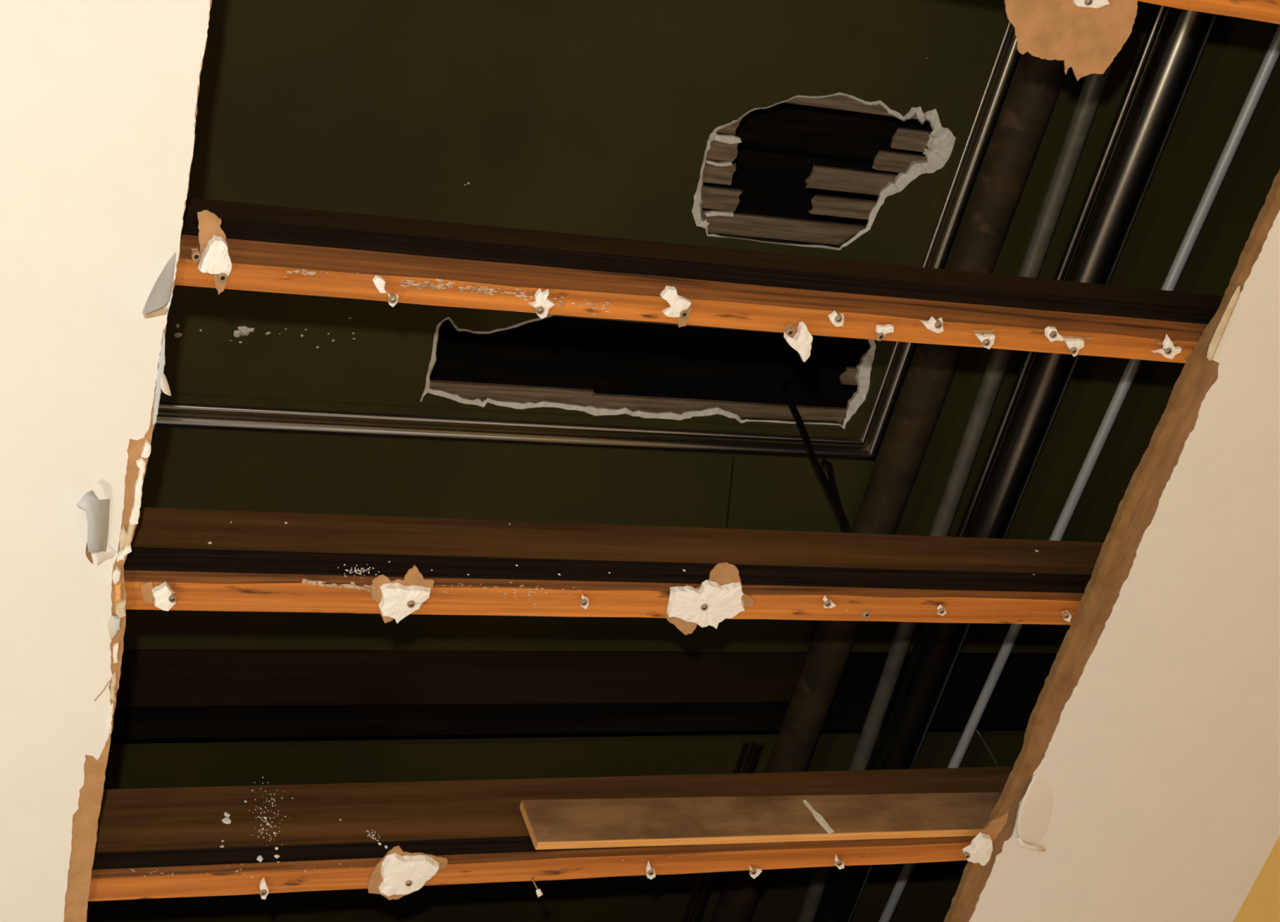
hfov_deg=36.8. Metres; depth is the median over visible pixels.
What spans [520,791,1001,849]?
board
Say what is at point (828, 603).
scrap
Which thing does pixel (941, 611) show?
scrap
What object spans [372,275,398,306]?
scrap
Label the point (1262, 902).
wall
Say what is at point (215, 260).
scrap
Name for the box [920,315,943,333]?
scrap
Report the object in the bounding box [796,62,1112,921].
pipe
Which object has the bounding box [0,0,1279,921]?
ceiling
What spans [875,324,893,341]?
scrap
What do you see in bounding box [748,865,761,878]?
scrap
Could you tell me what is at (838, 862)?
scrap
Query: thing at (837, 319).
scrap
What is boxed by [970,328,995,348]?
scrap
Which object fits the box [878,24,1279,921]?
pipe
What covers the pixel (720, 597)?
scrap
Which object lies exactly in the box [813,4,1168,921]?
pipe
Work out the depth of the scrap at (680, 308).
2.05 m
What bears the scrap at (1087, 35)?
attached to the joist at (1265, 11)
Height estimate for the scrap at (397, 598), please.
0.015 m
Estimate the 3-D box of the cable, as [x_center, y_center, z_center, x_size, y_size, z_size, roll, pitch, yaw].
[0.248,-0.008,2.858,0.034,0.664,0.274,-44,-53,11]
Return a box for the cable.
[781,380,851,533]
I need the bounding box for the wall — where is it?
[1233,835,1279,921]
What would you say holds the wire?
attached to the ceiling at (593, 117)
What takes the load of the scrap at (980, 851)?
on the ceiling at (1143, 784)
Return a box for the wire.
[975,728,999,766]
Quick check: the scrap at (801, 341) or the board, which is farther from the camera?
the board
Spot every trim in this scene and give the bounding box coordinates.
[154,0,1021,461]
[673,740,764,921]
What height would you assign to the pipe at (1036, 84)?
0.087 m
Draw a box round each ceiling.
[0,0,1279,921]
[86,0,1279,921]
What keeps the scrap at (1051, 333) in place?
attached to the joist at (277, 249)
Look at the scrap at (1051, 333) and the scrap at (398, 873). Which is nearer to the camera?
the scrap at (1051, 333)
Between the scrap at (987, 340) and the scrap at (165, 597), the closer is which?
the scrap at (165, 597)
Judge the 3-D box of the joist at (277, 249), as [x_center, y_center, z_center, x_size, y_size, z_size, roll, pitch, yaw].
[-0.070,-0.203,2.065,4.950,0.124,0.056,3,-58,-23]
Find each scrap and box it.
[141,581,177,610]
[191,247,201,262]
[197,209,231,294]
[258,876,268,898]
[368,844,448,899]
[370,564,434,623]
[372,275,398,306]
[528,288,555,318]
[579,594,588,608]
[645,860,655,879]
[660,284,692,327]
[665,561,754,635]
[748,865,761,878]
[783,320,813,362]
[822,595,835,608]
[827,310,844,326]
[834,854,844,869]
[860,608,871,617]
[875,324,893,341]
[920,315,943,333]
[937,604,946,615]
[962,808,1008,865]
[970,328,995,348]
[1004,0,1137,80]
[1044,325,1064,342]
[1061,334,1092,356]
[1061,609,1071,622]
[1151,333,1181,359]
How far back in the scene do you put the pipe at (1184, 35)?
3.21 m
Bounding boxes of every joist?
[87,766,1013,901]
[123,506,1103,624]
[174,196,1223,363]
[1137,0,1279,24]
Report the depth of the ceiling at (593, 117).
3.11 m
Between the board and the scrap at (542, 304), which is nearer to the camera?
the scrap at (542, 304)
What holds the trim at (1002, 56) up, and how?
attached to the ceiling at (593, 117)
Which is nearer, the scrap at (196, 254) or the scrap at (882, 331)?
the scrap at (196, 254)
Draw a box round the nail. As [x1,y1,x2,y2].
[531,877,542,897]
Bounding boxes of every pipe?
[711,51,1065,921]
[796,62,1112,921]
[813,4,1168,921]
[817,7,1217,921]
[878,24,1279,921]
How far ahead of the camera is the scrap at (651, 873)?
2.53 m
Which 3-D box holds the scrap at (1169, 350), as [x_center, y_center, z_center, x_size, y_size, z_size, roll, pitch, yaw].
[0.633,-0.135,2.306,0.036,0.011,0.027,24,-68,-33]
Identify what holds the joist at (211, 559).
on the ceiling at (1143, 784)
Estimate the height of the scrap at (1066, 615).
0.008 m
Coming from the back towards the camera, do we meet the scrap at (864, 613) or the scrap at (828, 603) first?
the scrap at (864, 613)
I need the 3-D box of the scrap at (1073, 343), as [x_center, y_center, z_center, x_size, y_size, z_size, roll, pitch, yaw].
[0.510,-0.134,2.259,0.046,0.011,0.025,3,-58,-23]
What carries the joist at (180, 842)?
on the ceiling at (1143, 784)
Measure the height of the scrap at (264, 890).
0.009 m
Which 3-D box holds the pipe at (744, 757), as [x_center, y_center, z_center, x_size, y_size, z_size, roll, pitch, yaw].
[0.051,1.061,3.866,0.058,0.016,1.286,3,-58,-23]
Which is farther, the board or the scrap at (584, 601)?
the board
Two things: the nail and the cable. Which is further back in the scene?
the cable
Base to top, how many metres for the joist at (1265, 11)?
0.130 m

